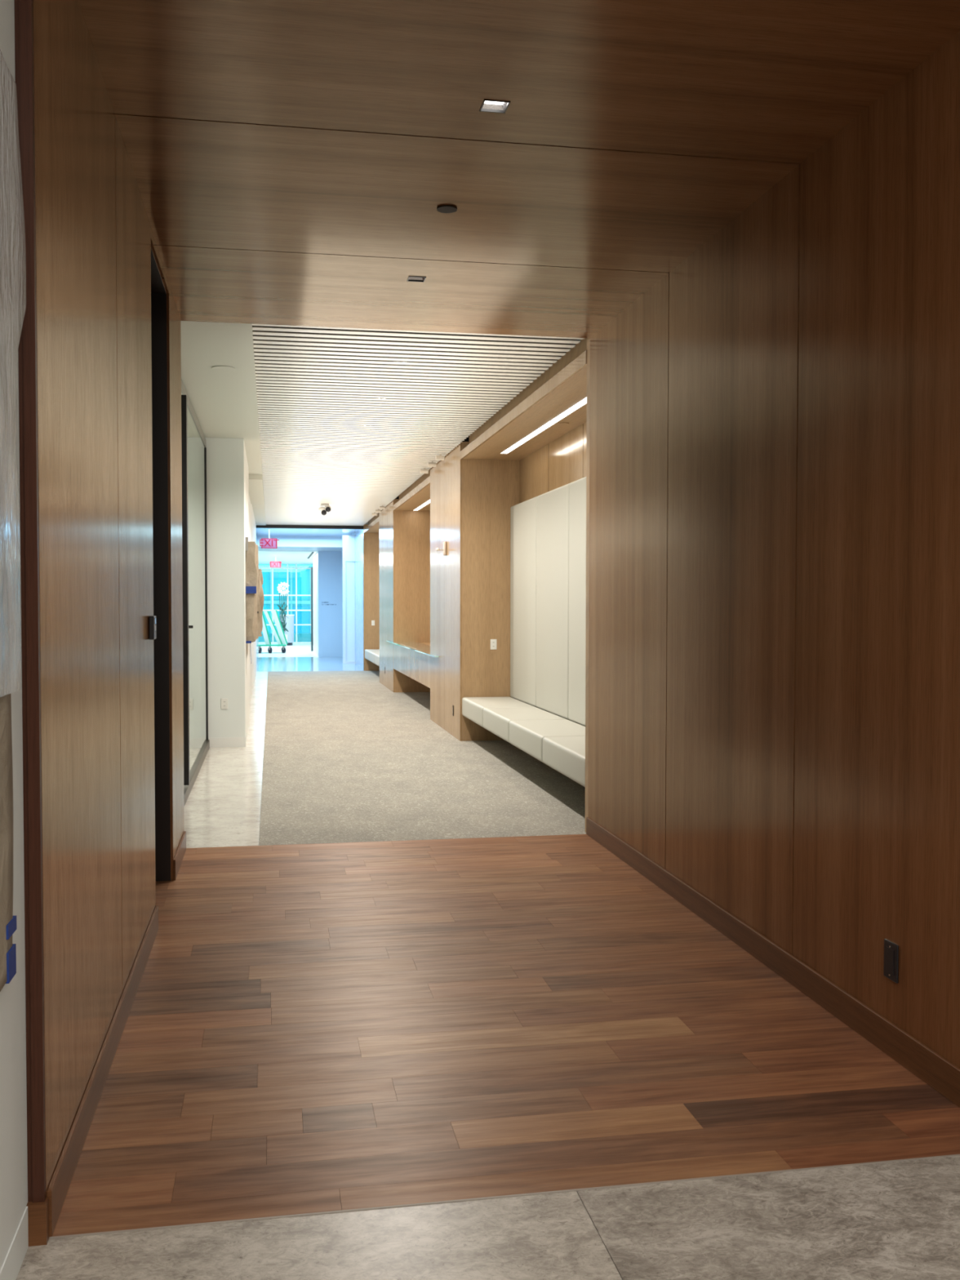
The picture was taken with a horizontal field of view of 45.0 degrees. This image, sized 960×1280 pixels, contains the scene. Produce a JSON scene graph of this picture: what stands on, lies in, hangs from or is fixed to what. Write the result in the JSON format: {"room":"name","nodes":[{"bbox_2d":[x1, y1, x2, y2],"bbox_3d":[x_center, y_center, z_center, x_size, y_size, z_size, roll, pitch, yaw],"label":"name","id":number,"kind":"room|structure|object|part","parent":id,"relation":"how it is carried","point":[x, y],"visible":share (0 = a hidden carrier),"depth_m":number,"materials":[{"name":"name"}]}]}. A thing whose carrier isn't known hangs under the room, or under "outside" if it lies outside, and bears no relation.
{"room":"office corridor","nodes":[
{"label":"office corridor","id":0,"kind":"room"},
{"bbox_2d":[0,0,27,1270],"bbox_3d":[-0.540,-0.230,-0.656,0.120,3.600,6.914,0,2,-10],"label":"wall","id":1,"kind":"structure","parent":0,"point":[13,1079],"depth_m":2.68,"materials":[{"name":"white paint"}]},
{"bbox_2d":[0,693,17,991],"bbox_3d":[-0.956,0.056,2.092,0.031,1.385,1.050,0,2,-10],"label":"cardboard sheet","id":2,"kind":"object","parent":1,"relation":"attached to","point":[8,922],"visible":0.57,"depth_m":2.48,"materials":[{"name":"cardboard"}]},
{"bbox_2d":[0,49,26,697],"bbox_3d":[-0.929,-0.537,2.095,0.015,1.320,1.084,0,2,-10],"label":"plastic sheeting","id":3,"kind":"object","parent":1,"relation":"attached to","point":[12,229],"visible":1,"depth_m":2.44,"materials":[{"name":"white"}]},
{"bbox_2d":[0,1206,28,1279],"bbox_3d":[-0.479,1.519,-0.600,0.004,0.100,6.894,0,2,-10],"label":"baseboard","id":4,"kind":"structure","parent":1,"relation":"attached to","point":[13,1261],"depth_m":2.67,"materials":[{"name":"white paint"}]},
{"bbox_2d":[33,0,184,1191],"bbox_3d":[-1.523,-0.265,5.009,0.130,3.311,4.550,0,2,-10],"label":"wall","id":5,"kind":"structure","parent":0,"point":[95,237],"depth_m":3.60,"materials":[{"name":"brown wood"}]},
{"bbox_2d":[14,0,46,1202],"bbox_3d":[-1.086,-0.245,2.815,0.044,3.211,0.122,0,2,-10],"label":"trim","id":6,"kind":"structure","parent":5,"relation":"attached to","point":[24,9],"depth_m":2.77,"materials":[{"name":"brown wood"}]},
{"bbox_2d":[26,1197,49,1246],"bbox_3d":[-1.073,1.411,2.813,0.047,0.100,0.034,0,2,-10],"label":"trim","id":7,"kind":"structure","parent":5,"relation":"attached to","point":[37,1212],"depth_m":2.80,"materials":[{"name":"brown wood"}]},
{"bbox_2d":[46,831,186,1236],"bbox_3d":[-1.455,1.332,5.072,0.012,0.115,4.550,0,2,-10],"label":"baseboard","id":8,"kind":"structure","parent":5,"relation":"attached to","point":[60,1181],"depth_m":3.61,"materials":[{"name":"brown wood"}]},
{"bbox_2d":[148,615,156,639],"bbox_3d":[-1.494,-0.057,5.295,0.024,0.107,0.110,0,2,-10],"label":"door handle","id":9,"kind":"object","parent":5,"relation":"attached to","point":[152,619],"visible":1,"depth_m":5.24,"materials":[{"name":"silver metal"}]},
{"bbox_2d":[151,248,170,881],"bbox_3d":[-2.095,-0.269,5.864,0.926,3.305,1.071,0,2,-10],"label":"door","id":10,"kind":"structure","parent":5,"relation":"in","point":[158,294],"depth_m":6.42,"materials":[{"name":"black wood"}]},
{"bbox_2d":[204,437,249,742],"bbox_3d":[-4.350,-0.536,13.498,3.215,3.312,2.670,0,2,-10],"label":"wall pier","id":11,"kind":"object","parent":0,"point":[227,464],"visible":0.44,"depth_m":12.44,"materials":[{"name":"white paint"}]},
{"bbox_2d":[221,697,227,709],"bbox_3d":[-2.746,0.685,12.463,0.072,0.116,0.009,0,2,-10],"label":"wall outlet","id":12,"kind":"object","parent":11,"relation":"attached to","point":[224,701],"visible":1,"depth_m":12.46,"materials":[{"name":"white plastic"}]},
{"bbox_2d":[208,737,245,747],"bbox_3d":[-2.720,1.103,12.483,0.391,0.105,0.006,0,2,-10],"label":"baseboard","id":13,"kind":"object","parent":11,"relation":"attached to","point":[228,741],"visible":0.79,"depth_m":12.48,"materials":[{"name":"white"}]},
{"bbox_2d":[245,537,258,664],"bbox_3d":[-2.689,-0.458,13.667,0.152,1.430,1.370,0,2,-10],"label":"wall sign","id":14,"kind":"object","parent":11,"relation":"attached to","point":[251,548],"visible":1,"depth_m":13.04,"materials":[{"name":"paper"}]},
{"bbox_2d":[248,495,258,702],"bbox_3d":[-4.811,-0.879,24.114,0.265,3.330,18.400,0,2,-10],"label":"wall","id":15,"kind":"structure","parent":0,"point":[252,526],"depth_m":21.36,"materials":[{"name":"white paint"}]},
{"bbox_2d":[248,474,263,504],"bbox_3d":[-3.440,-2.291,17.810,0.217,0.072,4.000,0,2,-10],"label":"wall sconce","id":16,"kind":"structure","parent":15,"relation":"attached to","point":[255,481],"depth_m":17.22,"materials":[{"name":"beige"}]},
{"bbox_2d":[257,568,264,636],"bbox_3d":[-3.421,-0.567,17.736,0.234,1.021,1.100,0,2,-10],"label":"wall sign","id":17,"kind":"object","parent":15,"relation":"attached to","point":[260,599],"visible":0.31,"depth_m":17.34,"materials":[{"name":"paper"}]},
{"bbox_2d":[257,536,342,551],"bbox_3d":[-4.909,-2.679,32.192,2.484,0.300,2.360,0,2,-10],"label":"ceiling light","id":18,"kind":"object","parent":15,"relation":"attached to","point":[285,543],"depth_m":31.11,"materials":[{"name":"white"}]},
{"bbox_2d":[184,643,363,848],"bbox_3d":[-5.683,0.736,25.996,10.000,0.020,38.089,0,2,-10],"label":"floor","id":19,"kind":"structure","parent":0,"point":[222,807],"depth_m":10.22,"materials":[{"name":"beige tile"}]},
{"bbox_2d":[181,379,209,805],"bbox_3d":[-2.463,-0.406,9.856,0.070,3.284,5.169,0,2,-10],"label":"door","id":20,"kind":"structure","parent":19,"relation":"on","point":[194,521],"depth_m":10.41,"materials":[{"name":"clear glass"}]},
{"bbox_3d":[-2.478,-2.005,9.803,0.037,0.085,5.169,0,2,-10],"label":"rail","id":21,"kind":"part","parent":20,"relation":"part of","materials":[{"name":"silver metal"}]},
{"bbox_3d":[-2.473,1.193,9.905,0.055,0.084,5.169,0,2,-10],"label":"rail","id":22,"kind":"part","parent":20,"relation":"part of","materials":[{"name":"brown metal"}]},
{"bbox_2d":[258,644,286,653],"bbox_3d":[-6.538,-0.080,36.332,0.920,0.960,0.700,0,2,-10],"label":"cart","id":23,"kind":"object","parent":19,"relation":"on","point":[269,649],"visible":0.75,"depth_m":36.05,"materials":[{"name":"teal"}]},
{"bbox_2d":[262,612,271,644],"bbox_3d":[-6.739,-0.416,36.183,0.445,1.118,0.060,0,2,-10],"label":"leaning board","id":24,"kind":"object","parent":23,"relation":"on","point":[264,629],"visible":0.61,"depth_m":36.16,"materials":[{"name":"grey"}]},
{"bbox_2d":[263,611,282,644],"bbox_3d":[-6.476,-0.381,36.334,0.585,1.038,0.060,0,2,-10],"label":"leaning board","id":25,"kind":"object","parent":23,"relation":"on","point":[267,613],"visible":1,"depth_m":36.31,"materials":[{"name":"grey"}]},
{"bbox_2d":[271,609,288,644],"bbox_3d":[-6.307,-0.405,36.465,0.525,1.078,0.060,0,2,-10],"label":"leaning board","id":26,"kind":"object","parent":23,"relation":"on","point":[276,617],"visible":1,"depth_m":36.43,"materials":[{"name":"grey"}]},
{"bbox_2d":[277,582,288,647],"bbox_3d":[-6.986,-0.899,41.010,0.378,2.302,0.403,2,3,44],"label":"flowering plant","id":27,"kind":"object","parent":19,"relation":"on","point":[284,593],"visible":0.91,"depth_m":40.97,"materials":[{"name":"grey plant"}]},
{"bbox_3d":[-6.995,0.032,41.031,0.380,0.440,0.380,0,2,-10],"label":"pot","id":28,"kind":"part","parent":27,"relation":"part of","materials":[{"name":"grey"}]},
{"bbox_2d":[258,564,313,643],"bbox_3d":[-10.171,-1.384,44.278,7.650,3.060,0.080,0,2,-10],"label":"window","id":29,"kind":"structure","parent":19,"relation":"on","point":[299,637],"depth_m":44.77,"materials":[{"name":"white"}]},
{"bbox_2d":[279,614,294,645],"bbox_3d":[-7.127,-0.371,42.824,0.540,1.132,0.540,0,2,-10],"label":"planter","id":30,"kind":"object","parent":19,"relation":"on","point":[290,622],"visible":0.57,"depth_m":42.62,"materials":[{"name":"white"}]},
{"bbox_2d":[311,567,313,651],"bbox_3d":[-5.454,-1.000,37.646,0.063,2.720,0.060,0,2,-10],"label":"steel post","id":31,"kind":"object","parent":19,"relation":"on","point":[312,623],"visible":1,"depth_m":37.62,"materials":[{"name":"grey metal"}]},
{"bbox_2d":[257,551,317,564],"bbox_3d":[-8.019,-2.764,38.908,10.000,0.040,11.640,0,2,-10],"label":"ceiling","id":32,"kind":"structure","parent":0,"point":[264,557],"depth_m":37.97,"materials":[{"name":"white paint"}]},
{"bbox_2d":[270,556,280,567],"bbox_3d":[-6.616,-2.526,37.584,0.374,0.350,0.056,0,2,-10],"label":"exit sign","id":33,"kind":"object","parent":32,"relation":"hanging from","point":[273,564],"visible":1,"depth_m":37.56,"materials":[{"name":"red plastic"}]},
{"bbox_2d":[257,550,342,652],"bbox_3d":[-5.007,-1.260,33.495,3.200,3.500,0.150,0,2,-10],"label":"wall","id":34,"kind":"structure","parent":0,"point":[330,562],"depth_m":33.55,"materials":[{"name":"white paint"}]},
{"bbox_2d":[318,652,342,657],"bbox_3d":[-4.190,0.419,33.613,0.964,0.140,0.010,0,2,-10],"label":"baseboard","id":35,"kind":"structure","parent":34,"relation":"attached to","point":[320,654],"depth_m":33.59,"materials":[{"name":"white paint"}]},
{"bbox_2d":[256,528,360,537],"bbox_3d":[-4.365,-2.705,28.752,2.800,0.030,4.599,0,2,-10],"label":"ceiling","id":36,"kind":"structure","parent":0,"point":[260,531],"depth_m":29.21,"materials":[{"name":"grey"}]},
{"bbox_2d":[259,528,279,548],"bbox_3d":[-4.975,-2.407,27.413,0.453,0.485,0.056,0,2,-10],"label":"exit sign","id":37,"kind":"object","parent":36,"relation":"hanging from","point":[266,543],"visible":0.98,"depth_m":27.39,"materials":[{"name":"red"}]},
{"bbox_2d":[313,551,318,656],"bbox_3d":[-4.902,-1.108,35.705,0.308,3.059,4.149,0,2,-10],"label":"wall","id":38,"kind":"structure","parent":0,"point":[316,556],"depth_m":35.37,"materials":[{"name":"white"}]},
{"bbox_2d":[266,521,368,525],"bbox_3d":[-3.558,-2.755,26.521,3.600,0.269,0.070,0,2,-10],"label":"wall header","id":39,"kind":"structure","parent":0,"point":[367,522],"depth_m":26.50,"materials":[{"name":"white paint"}]},
{"bbox_2d":[256,524,363,528],"bbox_3d":[-3.873,-0.954,26.522,2.465,3.330,0.070,0,2,-10],"label":"door frame","id":40,"kind":"structure","parent":39,"relation":"in","point":[301,526],"depth_m":26.44,"materials":[{"name":"black metal"}]},
{"bbox_2d":[354,528,363,669],"bbox_3d":[-3.240,-1.068,30.169,0.069,3.330,7.030,0,2,-10],"label":"wall","id":41,"kind":"structure","parent":0,"point":[359,535],"depth_m":28.37,"materials":[{"name":"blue paint"}]},
{"bbox_2d":[342,534,355,663],"bbox_3d":[-3.369,-1.041,29.796,0.315,3.300,0.080,0,2,-10],"label":"trim","id":42,"kind":"structure","parent":41,"relation":"attached to","point":[348,540],"depth_m":29.73,"materials":[{"name":"white paint"}]},
{"bbox_2d":[345,561,355,661],"bbox_3d":[-3.335,-0.737,29.822,0.237,2.568,0.040,0,2,-10],"label":"door","id":43,"kind":"structure","parent":41,"relation":"in","point":[349,566],"depth_m":29.80,"materials":[{"name":"white paint"}]},
{"bbox_2d":[258,671,586,845],"bbox_3d":[-1.705,1.020,17.139,2.870,0.020,19.239,0,2,-10],"label":"floor","id":44,"kind":"structure","parent":0,"point":[348,757],"depth_m":10.43,"materials":[{"name":"beige carpet"}]},
{"bbox_2d":[363,524,379,671],"bbox_3d":[-2.293,-0.974,26.729,0.778,3.360,0.060,0,2,-10],"label":"pier","id":45,"kind":"object","parent":44,"relation":"on","point":[371,540],"visible":0.43,"depth_m":26.66,"materials":[{"name":"beige wood"}]},
{"bbox_2d":[378,498,430,692],"bbox_3d":[-1.360,-0.809,21.541,0.778,3.360,2.662,0,2,-10],"label":"pier","id":46,"kind":"object","parent":44,"relation":"on","point":[404,535],"visible":0.69,"depth_m":20.24,"materials":[{"name":"beige wood"}]},
{"bbox_2d":[430,441,519,741],"bbox_3d":[-0.061,-0.581,14.317,0.778,3.360,2.496,0,2,-10],"label":"pier","id":47,"kind":"object","parent":44,"relation":"on","point":[471,500],"visible":0.67,"depth_m":13.10,"materials":[{"name":"beige wood"}]},
{"bbox_2d":[435,541,446,555],"bbox_3d":[-0.471,-1.108,14.046,0.120,0.170,0.110,0,2,-10],"label":"wall bracket","id":48,"kind":"object","parent":47,"relation":"attached to","point":[444,549],"visible":1,"depth_m":14.00,"materials":[{"name":"beige metal"}]},
{"bbox_3d":[-0.427,-1.108,14.053,0.030,0.170,0.110,0,2,-10],"label":"plate","id":49,"kind":"part","parent":48,"relation":"part of","materials":[{"name":"beige metal"}]},
{"bbox_2d":[490,639,496,649],"bbox_3d":[0.153,0.049,13.102,0.072,0.116,0.009,0,2,-10],"label":"wall outlet","id":50,"kind":"object","parent":47,"relation":"attached to","point":[493,642],"visible":1,"depth_m":13.10,"materials":[{"name":"white plastic"}]},
{"bbox_2d":[395,435,469,498],"bbox_3d":[-1.657,-2.469,17.037,3.185,0.040,19.240,0,2,-10],"label":"ceiling","id":51,"kind":"structure","parent":0,"point":[467,439],"depth_m":13.62,"materials":[{"name":"grey"}]},
{"bbox_2d":[363,512,379,533],"bbox_3d":[-1.989,-2.541,24.715,0.677,0.300,3.912,0,2,-10],"label":"soffit","id":52,"kind":"object","parent":51,"relation":"attached to","point":[373,524],"visible":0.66,"depth_m":25.15,"materials":[{"name":"beige wood"}]},
{"bbox_3d":[-2.214,-2.585,24.673,0.020,0.210,3.912,0,2,-10],"label":"reveal panel","id":53,"kind":"part","parent":52,"relation":"part of","materials":[{"name":"beige wood"}]},
{"bbox_2d":[393,469,430,511],"bbox_3d":[-0.751,-2.323,17.828,0.677,0.300,4.765,0,2,-10],"label":"soffit","id":54,"kind":"object","parent":51,"relation":"attached to","point":[418,493],"visible":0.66,"depth_m":17.97,"materials":[{"name":"beige wood"}]},
{"bbox_3d":[-0.976,-2.366,17.786,0.020,0.210,4.765,0,2,-10],"label":"reveal panel","id":55,"kind":"part","parent":54,"relation":"part of","materials":[{"name":"beige wood"}]},
{"bbox_2d":[413,498,430,510],"bbox_3d":[-0.752,-2.180,18.042,0.082,0.006,4.110,0,2,-10],"label":"linear light","id":56,"kind":"object","parent":54,"relation":"attached to","point":[427,502],"visible":0.48,"depth_m":19.02,"materials":[{"name":"white plastic"}]},
{"bbox_2d":[460,337,586,460],"bbox_3d":[0.578,-2.088,10.434,0.677,0.300,5.275,0,2,-10],"label":"soffit","id":57,"kind":"object","parent":51,"relation":"attached to","point":[561,386],"visible":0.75,"depth_m":10.12,"materials":[{"name":"beige wood"}]},
{"bbox_2d":[500,395,586,453],"bbox_3d":[0.644,-1.935,10.276,0.082,0.006,4.400,0,2,-10],"label":"linear light","id":58,"kind":"object","parent":57,"relation":"attached to","point":[583,402],"visible":0.64,"depth_m":10.40,"materials":[{"name":"white plastic"}]},
{"bbox_2d":[16,1155,959,1279],"bbox_3d":[2.733,1.569,-0.007,6.637,0.030,6.922,0,2,-10],"label":"floor","id":59,"kind":"structure","parent":0,"point":[895,1220],"depth_m":2.83,"materials":[{"name":"grey stone"}]},
{"bbox_2d":[48,1154,959,1239],"bbox_3d":[0.225,1.469,3.061,2.667,0.032,0.008,0,2,-10],"label":"threshold","id":60,"kind":"object","parent":59,"relation":"on","point":[953,1155],"visible":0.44,"depth_m":3.02,"materials":[{"name":"silver metal"}]},
{"bbox_2d":[52,834,959,1236],"bbox_3d":[-0.609,1.391,5.241,3.535,0.012,4.579,0,2,-10],"label":"floor","id":61,"kind":"structure","parent":0,"point":[455,1019],"depth_m":4.05,"materials":[{"name":"brown wood"}]},
{"bbox_2d":[78,0,959,525],"bbox_3d":[-1.895,-2.255,14.673,2.861,0.059,23.820,0,2,-10],"label":"ceiling","id":62,"kind":"structure","parent":0,"point":[760,80],"depth_m":4.74,"materials":[{"name":"brown wood"}]},
{"bbox_2d":[212,365,235,370],"bbox_3d":[-1.921,-2.035,8.688,0.170,0.006,0.170,0,2,-10],"label":"ceiling speaker","id":63,"kind":"object","parent":62,"relation":"attached to","point":[215,367],"visible":1,"depth_m":8.68,"materials":[{"name":"grey paint"}]},
{"bbox_2d":[318,503,331,515],"bbox_3d":[-2.777,-2.333,20.770,0.224,0.208,0.178,0,2,-10],"label":"emergency light","id":64,"kind":"object","parent":62,"relation":"attached to","point":[326,508],"visible":1,"depth_m":20.71,"materials":[{"name":"white plastic"}]},
{"bbox_2d":[407,275,426,282],"bbox_3d":[-0.344,-1.975,6.295,0.094,0.035,0.094,0,2,-10],"label":"recessed light","id":65,"kind":"object","parent":62,"relation":"in","point":[411,278],"visible":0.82,"depth_m":6.33,"materials":[{"name":"black metal"}]},
{"bbox_2d":[420,467,428,473],"bbox_3d":[-0.733,-2.225,15.249,0.100,0.072,0.054,0,2,-10],"label":"sprinkler head","id":66,"kind":"object","parent":62,"relation":"attached to","point":[422,471],"visible":1,"depth_m":15.23},
{"bbox_2d":[427,461,435,466],"bbox_3d":[-0.600,-2.202,14.511,0.100,0.072,0.054,0,2,-10],"label":"sprinkler head","id":67,"kind":"object","parent":62,"relation":"attached to","point":[429,464],"visible":1,"depth_m":14.49},
{"bbox_2d":[435,453,444,460],"bbox_3d":[-0.476,-2.180,13.823,0.100,0.072,0.054,0,2,-10],"label":"sprinkler head","id":68,"kind":"object","parent":62,"relation":"attached to","point":[440,457],"visible":1,"depth_m":13.80},
{"bbox_2d":[436,204,457,213],"bbox_3d":[-0.147,-1.921,5.170,0.090,0.006,0.090,0,2,-10],"label":"sprinkler cover","id":69,"kind":"object","parent":62,"relation":"attached to","point":[445,208],"visible":1,"depth_m":5.16,"materials":[{"name":"brown metal"}]},
{"bbox_2d":[479,99,510,113],"bbox_3d":[0.052,-1.905,4.107,0.094,0.035,0.094,0,2,-10],"label":"recessed light","id":70,"kind":"object","parent":62,"relation":"in","point":[488,105],"visible":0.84,"depth_m":4.14,"materials":[{"name":"white metal"}]},
{"bbox_2d":[519,422,586,726],"bbox_3d":[-0.261,-0.726,17.343,0.100,3.460,19.240,0,2,-10],"label":"wall","id":71,"kind":"structure","parent":0,"point":[561,462],"depth_m":11.50,"materials":[{"name":"beige wood"}]},
{"bbox_2d":[364,648,379,666],"bbox_3d":[-1.983,-0.672,24.775,0.658,2.410,3.886,0,2,-10],"label":"banquette","id":72,"kind":"object","parent":71,"relation":"attached to","point":[371,655],"visible":0.12,"depth_m":24.95,"materials":[{"name":"white leather"}]},
{"bbox_2d":[364,648,379,660],"bbox_3d":[-2.260,0.337,26.070,0.562,0.212,1.304,0,2,-10],"label":"seat cushion","id":73,"kind":"object","parent":72,"relation":"on","point":[367,651],"depth_m":26.03,"materials":[{"name":"white leather"}]},
{"bbox_2d":[369,651,379,663],"bbox_3d":[-2.028,0.378,24.781,0.562,0.212,1.304,0,2,-10],"label":"seat cushion","id":74,"kind":"object","parent":72,"relation":"on","point":[372,654],"depth_m":24.75,"materials":[{"name":"white leather"}]},
{"bbox_2d":[374,653,379,666],"bbox_3d":[-1.800,0.418,23.511,0.562,0.212,1.266,0,2,-10],"label":"seat cushion","id":75,"kind":"object","parent":72,"relation":"on","point":[376,655],"depth_m":23.60,"materials":[{"name":"white leather"}]},
{"bbox_2d":[386,640,438,688],"bbox_3d":[-0.765,0.340,17.815,0.732,0.469,6.200,0,2,-10],"label":"console","id":76,"kind":"object","parent":71,"relation":"attached to","point":[411,659],"visible":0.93,"depth_m":17.54,"materials":[{"name":"beige wood"}]},
{"bbox_2d":[386,640,438,657],"bbox_3d":[-0.912,0.114,17.781,0.433,0.016,6.200,0,2,-10],"label":"glass shelf","id":77,"kind":"object","parent":76,"relation":"attached to","point":[421,649],"depth_m":17.77,"materials":[{"name":"teal"}]},
{"bbox_2d":[462,476,586,786],"bbox_3d":[0.583,-0.220,10.501,0.658,2.410,5.247,0,2,-10],"label":"banquette","id":78,"kind":"object","parent":71,"relation":"attached to","point":[548,530],"visible":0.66,"depth_m":11.00,"materials":[{"name":"white leather"}]},
{"bbox_2d":[462,696,533,727],"bbox_3d":[0.186,0.768,12.464,0.562,0.212,1.304,0,2,-10],"label":"seat cushion","id":79,"kind":"object","parent":78,"relation":"on","point":[473,708],"depth_m":12.35,"materials":[{"name":"beige leather"}]},
{"bbox_2d":[510,496,537,706],"bbox_3d":[0.506,-0.408,12.485,0.106,2.158,1.304,0,2,-10],"label":"cushion","id":80,"kind":"object","parent":78,"relation":"on","point":[523,515],"depth_m":12.40,"materials":[{"name":"beige fabric"}]},
{"bbox_2d":[483,706,567,742],"bbox_3d":[0.418,0.808,11.176,0.562,0.212,1.304,0,2,-10],"label":"seat cushion","id":81,"kind":"object","parent":78,"relation":"on","point":[496,720],"depth_m":11.07,"materials":[{"name":"beige leather"}]},
{"bbox_2d":[509,719,585,762],"bbox_3d":[0.650,0.849,9.887,0.562,0.212,1.304,0,2,-10],"label":"seat cushion","id":82,"kind":"object","parent":78,"relation":"on","point":[526,735],"depth_m":9.84,"materials":[{"name":"beige leather"}]},
{"bbox_2d":[536,483,569,719],"bbox_3d":[0.738,-0.367,11.196,0.106,2.158,1.304,0,2,-10],"label":"cushion","id":83,"kind":"object","parent":78,"relation":"on","point":[553,507],"depth_m":11.10,"materials":[{"name":"beige fabric"}]},
{"bbox_2d":[542,736,585,786],"bbox_3d":[0.881,0.890,8.598,0.562,0.212,1.304,0,2,-10],"label":"seat cushion","id":84,"kind":"object","parent":78,"relation":"on","point":[565,754],"depth_m":8.57,"materials":[{"name":"beige leather"}]},
{"bbox_2d":[568,476,586,725],"bbox_3d":[0.970,-0.327,9.908,0.106,2.158,1.304,0,2,-10],"label":"cushion","id":85,"kind":"object","parent":78,"relation":"on","point":[576,489],"depth_m":10.24,"materials":[{"name":"beige fabric"}]},
{"bbox_2d":[585,337,590,832],"bbox_3d":[1.102,-0.376,7.862,0.772,3.360,0.079,0,2,-10],"label":"pier","id":86,"kind":"object","parent":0,"point":[588,339],"visible":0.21,"depth_m":7.79,"materials":[{"name":"beige wood"}]},
{"bbox_2d":[587,31,959,1068],"bbox_3d":[1.173,-0.278,5.508,0.080,3.311,4.580,0,2,-10],"label":"wall","id":87,"kind":"structure","parent":0,"point":[774,593],"depth_m":4.56,"materials":[{"name":"brown wood"}]},
{"bbox_2d":[363,337,585,525],"bbox_3d":[-0.979,-2.344,17.117,0.007,0.054,19.000,0,2,-10],"label":"trim","id":88,"kind":"structure","parent":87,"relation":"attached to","point":[584,338],"depth_m":10.97,"materials":[{"name":"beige metal"}]},
{"bbox_2d":[586,817,959,1107],"bbox_3d":[1.125,1.320,5.550,0.012,0.115,4.580,0,2,-10],"label":"baseboard","id":89,"kind":"structure","parent":87,"relation":"attached to","point":[937,1072],"depth_m":4.59,"materials":[{"name":"brown wood"}]},
{"bbox_2d":[883,938,898,983],"bbox_3d":[1.408,1.100,3.977,0.010,0.130,0.087,0,2,-10],"label":"outlet plate","id":90,"kind":"object","parent":87,"relation":"attached to","point":[891,971],"visible":1,"depth_m":3.97,"materials":[{"name":"black plastic"}]},
{"label":"outside","id":91,"kind":"structure","parent":0,"visible":0},
{"bbox_2d":[258,564,312,633],"bbox_3d":[-11.763,-1.944,59.771,26.100,15.360,2.120,0,2,-10],"label":"office building","id":92,"kind":"structure","parent":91,"point":[304,575],"depth_m":59.16,"materials":[{"name":"teal glass"}]},
{"bbox_3d":[-9.133,-0.925,59.297,0.880,1.600,0.035,0,2,-10],"label":"blue pane","id":93,"kind":"part","parent":92,"relation":"part of","materials":[{"name":"teal glass"}]}
]}

